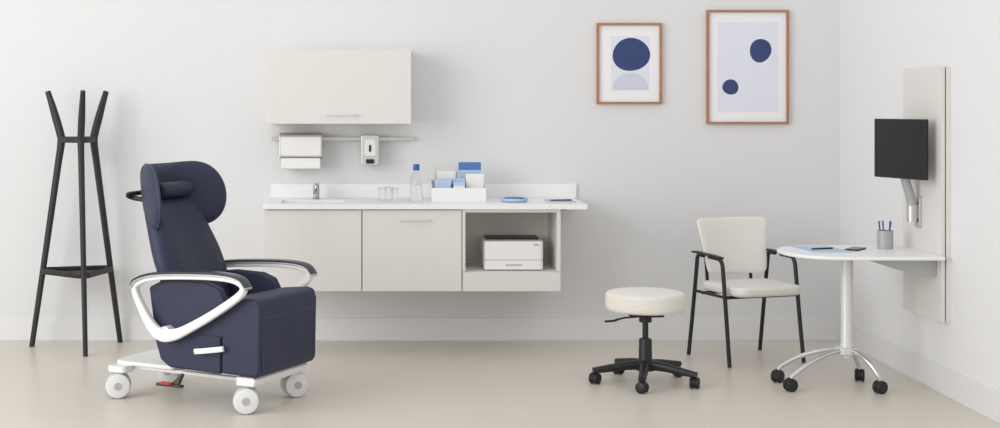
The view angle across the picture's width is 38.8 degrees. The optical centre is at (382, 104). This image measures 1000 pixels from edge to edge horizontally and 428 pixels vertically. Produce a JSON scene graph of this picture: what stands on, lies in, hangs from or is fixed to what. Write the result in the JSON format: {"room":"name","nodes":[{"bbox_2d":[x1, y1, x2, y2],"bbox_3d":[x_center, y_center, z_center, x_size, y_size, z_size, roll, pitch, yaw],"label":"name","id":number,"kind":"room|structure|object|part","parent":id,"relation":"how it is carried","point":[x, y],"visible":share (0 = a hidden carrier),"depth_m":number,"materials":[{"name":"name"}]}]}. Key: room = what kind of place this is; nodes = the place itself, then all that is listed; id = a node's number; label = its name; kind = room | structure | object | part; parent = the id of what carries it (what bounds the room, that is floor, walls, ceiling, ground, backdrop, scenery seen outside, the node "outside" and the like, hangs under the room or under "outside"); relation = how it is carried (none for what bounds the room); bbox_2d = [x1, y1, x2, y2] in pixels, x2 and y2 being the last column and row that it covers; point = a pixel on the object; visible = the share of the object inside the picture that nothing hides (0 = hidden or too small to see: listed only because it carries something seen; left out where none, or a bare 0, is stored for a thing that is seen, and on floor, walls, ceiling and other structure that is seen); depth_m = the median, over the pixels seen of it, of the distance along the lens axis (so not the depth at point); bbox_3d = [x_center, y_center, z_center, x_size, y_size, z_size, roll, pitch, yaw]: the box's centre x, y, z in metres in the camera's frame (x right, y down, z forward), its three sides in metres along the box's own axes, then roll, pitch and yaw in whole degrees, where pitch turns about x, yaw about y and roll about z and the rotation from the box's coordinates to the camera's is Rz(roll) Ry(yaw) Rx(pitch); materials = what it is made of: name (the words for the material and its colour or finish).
{"room":"examination room","nodes":[
{"label":"examination room","id":0,"kind":"room"},
{"bbox_2d":[0,0,839,317],"bbox_3d":[-1.234,0.030,9.060,8.531,3.060,0.120,0,0,0],"label":"wall","id":1,"kind":"structure","parent":0,"point":[508,87],"depth_m":9.00,"materials":[{"name":"paint"}]},
{"bbox_2d":[264,209,361,290],"bbox_3d":[-0.418,0.866,8.710,0.582,0.488,0.581,0,0,0],"label":"base cabinet","id":2,"kind":"object","parent":1,"relation":"attached to","point":[330,241],"visible":0.7,"depth_m":8.42,"materials":[{"name":"laminate"}]},
{"bbox_2d":[266,49,410,123],"bbox_3d":[-0.273,-0.114,8.809,0.891,0.459,0.384,0,0,0],"label":"upper cabinet","id":3,"kind":"object","parent":1,"relation":"attached to","point":[304,86],"visible":1,"depth_m":8.65,"materials":[{"name":"laminate"}]},
{"bbox_3d":[-0.253,0.062,8.634,0.194,0.009,0.032,0,0,0],"label":"handle","id":4,"kind":"part","parent":3,"relation":"part of","materials":[{"name":"grey paint"}]},
{"bbox_2d":[271,137,414,140],"bbox_3d":[-0.253,0.215,8.983,0.910,0.024,0.034,0,0,0],"label":"wall rail","id":5,"kind":"object","parent":1,"relation":"attached to","point":[272,138],"visible":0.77,"depth_m":8.96,"materials":[{"name":"metal"}]},
{"bbox_2d":[279,133,322,168],"bbox_3d":[-0.515,0.287,8.914,0.268,0.225,0.172,0,0,0],"label":"paper towel dispenser","id":6,"kind":"object","parent":5,"relation":"hanging from","point":[296,150],"visible":1,"depth_m":8.83,"materials":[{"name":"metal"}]},
{"bbox_3d":[-0.515,0.258,8.830,0.248,0.116,0.004,0,0,0],"label":"panel","id":7,"kind":"part","parent":6,"relation":"part of","materials":[{"name":"white plastic"}]},
{"bbox_2d":[281,158,320,168],"bbox_3d":[-0.515,0.366,8.898,0.244,0.068,0.116,0,0,0],"label":"paper towel","id":8,"kind":"object","parent":6,"relation":"hanging from","point":[286,163],"depth_m":8.84,"materials":[{"name":"white paper"}]},
{"bbox_2d":[361,134,378,164],"bbox_3d":[-0.081,0.283,8.930,0.112,0.193,0.142,0,0,0],"label":"soap dispenser","id":9,"kind":"object","parent":5,"relation":"hanging from","point":[369,142],"visible":1,"depth_m":8.87,"materials":[{"name":"plastic"}]},
{"bbox_3d":[-0.081,0.267,8.869,0.068,0.103,0.004,0,0,0],"label":"plate","id":10,"kind":"part","parent":9,"relation":"part of","materials":[{"name":"white plastic"}]},
{"bbox_2d":[362,209,461,290],"bbox_3d":[0.173,0.866,8.694,0.594,0.488,0.614,0,0,0],"label":"base cabinet","id":11,"kind":"object","parent":1,"relation":"attached to","point":[403,249],"visible":0.98,"depth_m":8.42,"materials":[{"name":"laminate"}]},
{"bbox_3d":[0.186,0.685,8.404,0.181,0.009,0.032,0,0,0],"label":"handle","id":12,"kind":"part","parent":11,"relation":"part of","materials":[{"name":"grey paint"}]},
{"bbox_2d":[263,184,587,210],"bbox_3d":[0.258,0.606,8.697,1.944,0.208,0.605,0,0,0],"label":"countertop","id":13,"kind":"structure","parent":11,"relation":"on","point":[283,196],"depth_m":8.92,"materials":[{"name":"white laminate"}]},
{"bbox_2d":[279,209,344,209],"bbox_3d":[-0.430,0.665,8.650,0.390,0.090,0.310,0,0,0],"label":"sink basin","id":14,"kind":"object","parent":13,"relation":"in","point":[279,209],"depth_m":8.49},
{"bbox_2d":[312,182,319,198],"bbox_3d":[-0.418,0.537,8.812,0.052,0.104,0.149,0,0,0],"label":"tap","id":15,"kind":"object","parent":13,"relation":"on","point":[315,184],"visible":1,"depth_m":8.84,"materials":[{"name":"silver metal"}]},
{"bbox_2d":[378,187,385,200],"bbox_3d":[-0.006,0.546,8.660,0.049,0.086,0.049,0,0,0],"label":"tumbler","id":16,"kind":"object","parent":13,"relation":"on","point":[381,190],"visible":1,"depth_m":8.64,"materials":[{"name":"clear glass"}]},
{"bbox_2d":[386,186,393,200],"bbox_3d":[0.042,0.546,8.720,0.049,0.086,0.049,0,0,0],"label":"tumbler","id":17,"kind":"object","parent":13,"relation":"on","point":[387,187],"visible":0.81,"depth_m":8.70,"materials":[{"name":"clear glass"}]},
{"bbox_2d":[390,187,397,201],"bbox_3d":[0.066,0.546,8.630,0.049,0.086,0.049,0,0,0],"label":"tumbler","id":18,"kind":"object","parent":13,"relation":"on","point":[393,190],"visible":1,"depth_m":8.61,"materials":[{"name":"clear glass"}]},
{"bbox_2d":[410,164,422,200],"bbox_3d":[0.205,0.476,8.680,0.076,0.226,0.076,0,0,0],"label":"water bottle","id":19,"kind":"object","parent":13,"relation":"on","point":[416,182],"visible":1,"depth_m":8.65,"materials":[{"name":"clear glass"}]},
{"bbox_2d":[431,180,485,201],"bbox_3d":[0.462,0.527,8.700,0.332,0.125,0.200,0,0,0],"label":"desk organizer","id":20,"kind":"object","parent":13,"relation":"on","point":[451,194],"visible":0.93,"depth_m":8.60,"materials":[{"name":"white plastic"}]},
{"bbox_2d":[435,179,450,187],"bbox_3d":[0.366,0.519,8.652,0.099,0.129,0.067,0,0,0],"label":"box","id":21,"kind":"object","parent":20,"relation":"in","point":[439,183],"visible":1,"depth_m":8.62,"materials":[{"name":"blue cardboard"}]},
{"bbox_3d":[0.366,0.468,8.652,0.099,0.026,0.067,0,0,0],"label":"lid","id":22,"kind":"part","parent":21,"relation":"part of","materials":[{"name":"blue cardboard"}]},
{"bbox_2d":[434,167,456,183],"bbox_3d":[0.390,0.483,8.770,0.144,0.202,0.009,0,0,0],"label":"folder","id":23,"kind":"object","parent":20,"relation":"in","point":[436,169],"visible":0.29,"depth_m":8.77,"materials":[{"name":"beige cardboard"}]},
{"bbox_2d":[437,171,455,183],"bbox_3d":[0.393,0.496,8.749,0.115,0.176,0.009,0,0,0],"label":"folder","id":24,"kind":"object","parent":20,"relation":"in","point":[440,174],"visible":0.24,"depth_m":8.74,"materials":[{"name":"white paper"}]},
{"bbox_2d":[452,178,464,187],"bbox_3d":[0.464,0.517,8.668,0.080,0.134,0.047,0,0,0],"label":"box","id":25,"kind":"object","parent":20,"relation":"in","point":[453,179],"visible":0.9,"depth_m":8.64,"materials":[{"name":"blue cardboard"}]},
{"bbox_3d":[0.464,0.463,8.668,0.080,0.027,0.047,0,0,0],"label":"lid","id":26,"kind":"part","parent":25,"relation":"part of","materials":[{"name":"blue cardboard"}]},
{"bbox_2d":[453,182,464,187],"bbox_3d":[0.465,0.527,8.623,0.072,0.114,0.028,0,0,0],"label":"box","id":27,"kind":"object","parent":20,"relation":"in","point":[455,184],"visible":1,"depth_m":8.61,"materials":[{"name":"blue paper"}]},
{"bbox_3d":[0.465,0.481,8.623,0.072,0.023,0.028,0,0,0],"label":"lid","id":28,"kind":"part","parent":27,"relation":"part of","materials":[{"name":"blue cardboard"}]},
{"bbox_2d":[458,162,480,183],"bbox_3d":[0.537,0.469,8.760,0.137,0.229,0.052,0,0,0],"label":"glove box","id":29,"kind":"object","parent":20,"relation":"in","point":[464,168],"visible":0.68,"depth_m":8.73,"materials":[{"name":"blue cardboard"}]},
{"bbox_3d":[0.537,0.378,8.760,0.137,0.046,0.052,0,0,0],"label":"lid","id":30,"kind":"part","parent":29,"relation":"part of","materials":[{"name":"blue cardboard"}]},
{"bbox_2d":[465,174,483,187],"bbox_3d":[0.563,0.503,8.668,0.112,0.162,0.047,0,0,0],"label":"tissue box","id":31,"kind":"object","parent":20,"relation":"in","point":[472,180],"visible":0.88,"depth_m":8.64,"materials":[{"name":"white cardboard"}]},
{"bbox_3d":[0.563,0.438,8.668,0.112,0.032,0.047,0,0,0],"label":"lid","id":32,"kind":"part","parent":31,"relation":"part of","materials":[{"name":"white cardboard"}]},
{"bbox_2d":[500,197,527,201],"bbox_3d":[0.800,0.579,8.620,0.172,0.022,0.172,0,0,0],"label":"round tray","id":33,"kind":"object","parent":13,"relation":"on","point":[502,199],"visible":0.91,"depth_m":8.55,"materials":[{"name":"blue plastic"}]},
{"bbox_2d":[504,197,523,198],"bbox_3d":[0.800,0.572,8.620,0.124,0.016,0.124,0,0,0],"label":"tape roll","id":34,"kind":"object","parent":33,"relation":"in","point":[504,197],"visible":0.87,"depth_m":8.61,"materials":[{"name":"blue plastic"}]},
{"bbox_2d":[544,199,575,202],"bbox_3d":[1.075,0.585,8.600,0.154,0.009,0.204,0,0,-6],"label":"notepad","id":35,"kind":"object","parent":13,"relation":"on","point":[546,200],"visible":0.79,"depth_m":8.50,"materials":[{"name":"white paper"}]},
{"bbox_2d":[551,199,571,200],"bbox_3d":[1.078,0.576,8.562,0.140,0.009,0.009,0,0,-14],"label":"pen","id":36,"kind":"object","parent":35,"relation":"on","point":[552,199],"visible":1,"depth_m":8.56,"materials":[{"name":"blue plastic"}]},
{"bbox_2d":[0,318,838,340],"bbox_3d":[-1.300,1.427,8.994,8.399,0.145,0.012,0,0,0],"label":"baseboard","id":37,"kind":"structure","parent":1,"relation":"attached to","point":[11,329],"depth_m":8.99,"materials":[{"name":"paint"}]},
{"bbox_2d":[271,184,576,197],"bbox_3d":[0.260,0.546,8.989,1.941,0.088,0.022,0,0,0],"label":"backsplash","id":38,"kind":"structure","parent":1,"relation":"attached to","point":[277,190],"depth_m":8.98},
{"bbox_2d":[462,209,560,290],"bbox_3d":[0.765,0.866,8.710,0.585,0.488,0.580,0,0,0],"label":"base cabinet","id":39,"kind":"object","parent":1,"relation":"attached to","point":[545,224],"visible":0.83,"depth_m":8.55,"materials":[{"name":"laminate"}]},
{"bbox_3d":[0.765,0.818,8.908,0.549,0.355,0.015,0,0,0],"label":"panel","id":40,"kind":"part","parent":39,"relation":"part of","materials":[{"name":"laminate"}]},
{"bbox_2d":[465,263,556,271],"bbox_3d":[0.765,1.004,8.711,0.549,0.017,0.541,0,0,0],"label":"shelf","id":41,"kind":"object","parent":39,"relation":"attached to","point":[469,267],"depth_m":8.55,"materials":[{"name":"laminate"}]},
{"bbox_2d":[480,235,542,269],"bbox_3d":[0.785,0.902,8.649,0.356,0.184,0.342,0,0,0],"label":"printer","id":42,"kind":"object","parent":39,"relation":"on","point":[498,252],"visible":1,"depth_m":8.48,"materials":[{"name":"white plastic"}]},
{"bbox_3d":[0.788,0.815,8.703,0.323,0.008,0.225,0,0,0],"label":"lid","id":43,"kind":"part","parent":42,"relation":"part of","materials":[{"name":"black plastic"}]},
{"bbox_2d":[480,255,542,269],"bbox_3d":[0.785,0.961,8.650,0.356,0.056,0.340,0,0,0],"label":"paper tray","id":44,"kind":"object","parent":42,"relation":"on","point":[488,262],"depth_m":8.48,"materials":[{"name":"white plastic"}]},
{"bbox_3d":[0.766,1.053,8.430,0.584,0.114,0.019,0,0,0],"label":"drawer","id":45,"kind":"part","parent":39,"relation":"part of","materials":[{"name":"laminate"}]},
{"bbox_2d":[596,23,661,103],"bbox_3d":[1.566,-0.264,8.986,0.413,0.514,0.028,0,0,0],"label":"framed print","id":46,"kind":"object","parent":1,"relation":"attached to","point":[628,55],"visible":1,"depth_m":8.99,"materials":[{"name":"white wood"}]},
{"bbox_2d":[706,10,788,123],"bbox_3d":[2.318,-0.241,8.986,0.521,0.724,0.028,0,0,0],"label":"framed print","id":47,"kind":"object","parent":1,"relation":"attached to","point":[747,51],"visible":1,"depth_m":8.99,"materials":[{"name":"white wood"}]},
{"bbox_2d":[0,341,999,427],"bbox_3d":[-1.294,1.530,5.250,8.411,0.060,7.500,0,0,0],"label":"floor","id":48,"kind":"structure","parent":0,"point":[48,384],"depth_m":7.40,"materials":[{"name":"plastic"}]},
{"bbox_2d":[29,90,122,355],"bbox_3d":[-1.920,0.706,8.683,0.552,1.593,0.531,0,0,0],"label":"coat rack","id":49,"kind":"object","parent":48,"relation":"on","point":[82,272],"visible":1,"depth_m":8.74,"materials":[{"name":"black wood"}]},
{"bbox_3d":[-2.080,0.706,8.755,0.235,1.593,0.043,0,0,10],"label":"leg","id":50,"kind":"part","parent":49,"relation":"part of","materials":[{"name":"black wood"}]},
{"bbox_2d":[42,269,111,278],"bbox_3d":[-1.904,1.038,8.697,0.413,0.013,0.400,0,0,0],"label":"shelf","id":51,"kind":"object","parent":49,"relation":"attached to","point":[70,273],"depth_m":8.64,"materials":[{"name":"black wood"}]},
{"bbox_3d":[-1.810,0.706,8.529,0.043,1.593,0.235,0,0,-20],"label":"leg","id":52,"kind":"part","parent":49,"relation":"part of","materials":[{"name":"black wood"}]},
{"bbox_3d":[-1.734,0.706,8.861,0.235,1.593,0.043,0,0,-44],"label":"leg","id":53,"kind":"part","parent":49,"relation":"part of","materials":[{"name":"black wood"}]},
{"bbox_2d":[105,161,317,414],"bbox_3d":[-0.893,0.899,7.253,0.968,1.202,0.685,0,0,28],"label":"recliner","id":54,"kind":"object","parent":48,"relation":"on","point":[212,318],"visible":1,"depth_m":7.07,"materials":[{"name":"blue fabric"}]},
{"bbox_3d":[-1.190,0.474,7.414,0.124,0.058,0.388,0,0,28],"label":"push handle","id":55,"kind":"part","parent":54,"relation":"part of","materials":[{"name":"black plastic"}]},
{"bbox_3d":[-1.143,1.329,7.389,0.390,0.022,0.380,0,0,28],"label":"frame","id":56,"kind":"part","parent":54,"relation":"part of","materials":[{"name":"white plastic"}]},
{"bbox_3d":[-1.070,1.125,7.026,0.056,0.056,0.052,0,0,28],"label":"arm mount","id":57,"kind":"part","parent":54,"relation":"part of","materials":[{"name":"white plastic"}]},
{"bbox_2d":[159,180,193,197],"bbox_3d":[-1.085,0.438,7.359,0.080,0.080,0.270,0,0,28],"label":"pillow","id":58,"kind":"object","parent":54,"relation":"on","point":[168,188],"depth_m":7.35,"materials":[{"name":"blue fabric"}]},
{"bbox_3d":[-0.962,1.352,7.123,0.820,0.026,0.032,0,0,28],"label":"rail","id":59,"kind":"part","parent":54,"relation":"part of","materials":[{"name":"white plastic"}]},
{"bbox_3d":[-1.024,0.770,7.326,0.314,0.586,0.522,0,0,28],"label":"backrest","id":60,"kind":"part","parent":54,"relation":"part of","materials":[{"name":"blue fabric"}]},
{"bbox_3d":[-0.966,1.004,7.017,0.458,0.272,0.046,0,0,28],"label":"panel","id":61,"kind":"part","parent":54,"relation":"part of","materials":[{"name":"blue fabric"}]},
{"bbox_3d":[-0.852,1.149,7.235,0.416,0.338,0.530,0,0,28],"label":"seat","id":62,"kind":"part","parent":54,"relation":"part of","materials":[{"name":"blue fabric"}]},
{"bbox_3d":[-0.955,1.001,6.936,0.680,0.345,0.040,0,0,28],"label":"armrest","id":63,"kind":"part","parent":54,"relation":"part of","materials":[{"name":"white plastic"}]},
{"bbox_3d":[-0.844,1.197,6.909,0.172,0.054,0.043,0,0,28],"label":"lever","id":64,"kind":"part","parent":54,"relation":"part of","materials":[{"name":"white plastic"}]},
{"bbox_3d":[-0.736,1.004,7.450,0.458,0.272,0.046,0,0,28],"label":"panel","id":65,"kind":"part","parent":54,"relation":"part of","materials":[{"name":"blue fabric"}]},
{"bbox_3d":[-0.665,1.001,7.481,0.680,0.345,0.040,0,0,28],"label":"armrest","id":66,"kind":"part","parent":54,"relation":"part of","materials":[{"name":"white plastic"}]},
{"bbox_2d":[588,287,699,393],"bbox_3d":[1.392,1.250,7.614,0.576,0.501,0.594,0,0,0],"label":"stool","id":67,"kind":"object","parent":48,"relation":"on","point":[645,304],"visible":1,"depth_m":7.53,"materials":[{"name":"beige fabric"}]},
{"bbox_3d":[1.257,1.408,7.609,0.259,0.068,0.052,0,0,-4],"label":"leg","id":68,"kind":"part","parent":67,"relation":"part of","materials":[{"name":"black plastic"}]},
{"bbox_3d":[1.277,1.148,7.566,0.183,0.030,0.027,0,0,-10],"label":"lever","id":69,"kind":"part","parent":67,"relation":"part of","materials":[{"name":"black plastic"}]},
{"bbox_3d":[1.356,1.408,7.767,0.052,0.068,0.259,0,0,-22],"label":"leg","id":70,"kind":"part","parent":67,"relation":"part of","materials":[{"name":"black plastic"}]},
{"bbox_3d":[1.377,1.408,7.467,0.052,0.068,0.259,0,0,14],"label":"leg","id":71,"kind":"part","parent":67,"relation":"part of","materials":[{"name":"black plastic"}]},
{"bbox_3d":[1.415,1.054,7.620,0.427,0.109,0.427,0,0,0],"label":"seat","id":72,"kind":"part","parent":67,"relation":"part of","materials":[{"name":"beige fabric"}]},
{"bbox_3d":[1.415,1.139,7.620,0.180,0.063,0.160,0,0,0],"label":"seat plate","id":73,"kind":"part","parent":67,"relation":"part of","materials":[{"name":"black plastic"}]},
{"bbox_3d":[1.536,1.408,7.722,0.259,0.068,0.052,0,0,-40],"label":"leg","id":74,"kind":"part","parent":67,"relation":"part of","materials":[{"name":"black plastic"}]},
{"bbox_3d":[1.549,1.408,7.536,0.259,0.068,0.052,0,0,32],"label":"leg","id":75,"kind":"part","parent":67,"relation":"part of","materials":[{"name":"black plastic"}]},
{"bbox_2d":[687,217,805,367],"bbox_3d":[2.144,1.087,8.323,0.524,0.822,0.515,0,0,-18],"label":"chair","id":76,"kind":"object","parent":48,"relation":"on","point":[729,245],"visible":0.94,"depth_m":8.44,"materials":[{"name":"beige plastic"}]},
{"bbox_3d":[1.861,1.186,8.407,0.028,0.624,0.180,0,0,-18],"label":"leg","id":77,"kind":"part","parent":76,"relation":"part of","materials":[{"name":"black metal"}]},
{"bbox_3d":[1.902,0.879,8.285,0.040,0.022,0.299,0,0,-18],"label":"armrest","id":78,"kind":"part","parent":76,"relation":"part of","materials":[{"name":"black plastic"}]},
{"bbox_3d":[1.910,1.105,8.261,0.018,0.018,0.328,0,0,-18],"label":"seat rail","id":79,"kind":"part","parent":76,"relation":"part of","materials":[{"name":"black metal"}]},
{"bbox_3d":[1.944,1.187,8.152,0.028,0.621,0.237,0,0,-18],"label":"leg","id":80,"kind":"part","parent":76,"relation":"part of","materials":[{"name":"black metal"}]},
{"bbox_3d":[2.104,0.843,8.500,0.480,0.334,0.118,0,0,-18],"label":"backrest","id":81,"kind":"part","parent":76,"relation":"part of","materials":[{"name":"beige fabric"}]},
{"bbox_3d":[2.165,1.071,8.280,0.437,0.055,0.420,0,0,-18],"label":"seat","id":82,"kind":"part","parent":76,"relation":"part of","materials":[{"name":"beige plastic"}]},
{"bbox_3d":[2.325,1.186,8.558,0.028,0.624,0.180,0,0,-18],"label":"leg","id":83,"kind":"part","parent":76,"relation":"part of","materials":[{"name":"black metal"}]},
{"bbox_3d":[2.363,0.879,8.434,0.040,0.022,0.299,0,0,-18],"label":"armrest","id":84,"kind":"part","parent":76,"relation":"part of","materials":[{"name":"black plastic"}]},
{"bbox_3d":[2.408,1.187,8.303,0.028,0.621,0.237,0,0,-18],"label":"leg","id":85,"kind":"part","parent":76,"relation":"part of","materials":[{"name":"metal"}]},
{"bbox_2d":[771,245,944,393],"bbox_3d":[2.482,1.138,7.520,0.775,0.724,0.630,0,0,0],"label":"table","id":86,"kind":"object","parent":48,"relation":"on","point":[902,258],"visible":0.98,"depth_m":7.46,"materials":[{"name":"white laminate"}]},
{"bbox_3d":[2.299,1.366,7.594,0.360,0.149,0.035,0,0,17],"label":"leg","id":87,"kind":"part","parent":86,"relation":"part of","materials":[{"name":"silver metal"}]},
{"bbox_3d":[2.299,1.366,7.446,0.360,0.149,0.035,0,0,-17],"label":"leg","id":88,"kind":"part","parent":86,"relation":"part of","materials":[{"name":"silver metal"}]},
{"bbox_2d":[789,246,851,252],"bbox_3d":[2.335,0.772,7.550,0.214,0.008,0.294,0,0,-8],"label":"booklet","id":89,"kind":"object","parent":86,"relation":"on","point":[802,248],"visible":1,"depth_m":7.51,"materials":[{"name":"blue paper"}]},
{"bbox_2d":[812,247,832,249],"bbox_3d":[2.336,0.764,7.523,0.140,0.009,0.009,0,0,-19],"label":"pen","id":90,"kind":"object","parent":89,"relation":"on","point":[828,247],"visible":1,"depth_m":7.52,"materials":[{"name":"black plastic"}]},
{"bbox_2d":[845,247,865,250],"bbox_3d":[2.535,0.772,7.580,0.074,0.009,0.150,0,0,35],"label":"smartphone","id":91,"kind":"object","parent":86,"relation":"on","point":[850,248],"visible":0.97,"depth_m":7.56,"materials":[{"name":"black plastic"}]},
{"bbox_3d":[2.530,1.364,7.615,0.033,0.145,0.192,0,0,42],"label":"leg","id":92,"kind":"part","parent":86,"relation":"part of","materials":[{"name":"silver metal"}]},
{"bbox_3d":[2.527,1.364,7.418,0.136,0.145,0.171,0,0,0],"label":"leg","id":93,"kind":"part","parent":86,"relation":"part of","materials":[{"name":"silver metal"}]},
{"bbox_2d":[877,230,892,248],"bbox_3d":[2.715,0.727,7.640,0.084,0.098,0.084,0,0,0],"label":"pen cup","id":94,"kind":"object","parent":86,"relation":"on","point":[884,238],"visible":1,"depth_m":7.61,"materials":[{"name":"grey metal"}]},
{"bbox_2d":[840,0,999,391],"bbox_3d":[2.971,0.030,5.250,0.120,3.060,7.500,0,0,0],"label":"wall","id":95,"kind":"structure","parent":0,"point":[879,39],"depth_m":7.54,"materials":[{"name":"paint"}]},
{"bbox_2d":[839,318,999,423],"bbox_3d":[2.905,1.427,5.250,0.012,0.145,7.500,0,0,0],"label":"baseboard","id":96,"kind":"structure","parent":95,"relation":"attached to","point":[974,395],"depth_m":7.47,"materials":[{"name":"paint"}]},
{"bbox_2d":[903,66,950,322],"bbox_3d":[2.890,0.461,7.520,0.041,1.322,0.560,0,0,0],"label":"wall panel","id":97,"kind":"object","parent":95,"relation":"attached to","point":[926,90],"visible":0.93,"depth_m":7.39,"materials":[{"name":"laminate"}]},
{"bbox_2d":[901,179,921,227],"bbox_3d":[2.825,0.423,7.539,0.118,0.463,0.107,0,0,-18],"label":"mount","id":98,"kind":"object","parent":97,"relation":"attached to","point":[914,202],"visible":0.69,"depth_m":7.53,"materials":[{"name":"metal"}]},
{"bbox_2d":[874,119,927,179],"bbox_3d":[2.754,0.232,7.502,0.039,0.316,0.410,0,0,-18],"label":"monitor","id":99,"kind":"object","parent":98,"relation":"attached to","point":[900,145],"visible":1,"depth_m":7.47,"materials":[{"name":"black plastic"}]},
{"bbox_3d":[2.811,0.461,7.558,0.081,0.159,0.059,0,0,0],"label":"link arm","id":100,"kind":"part","parent":98,"relation":"part of","materials":[{"name":"grey metal"}]},
{"bbox_3d":[2.863,0.570,7.560,0.014,0.170,0.072,0,0,0],"label":"wall plate","id":101,"kind":"part","parent":98,"relation":"part of","materials":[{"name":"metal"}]}
]}

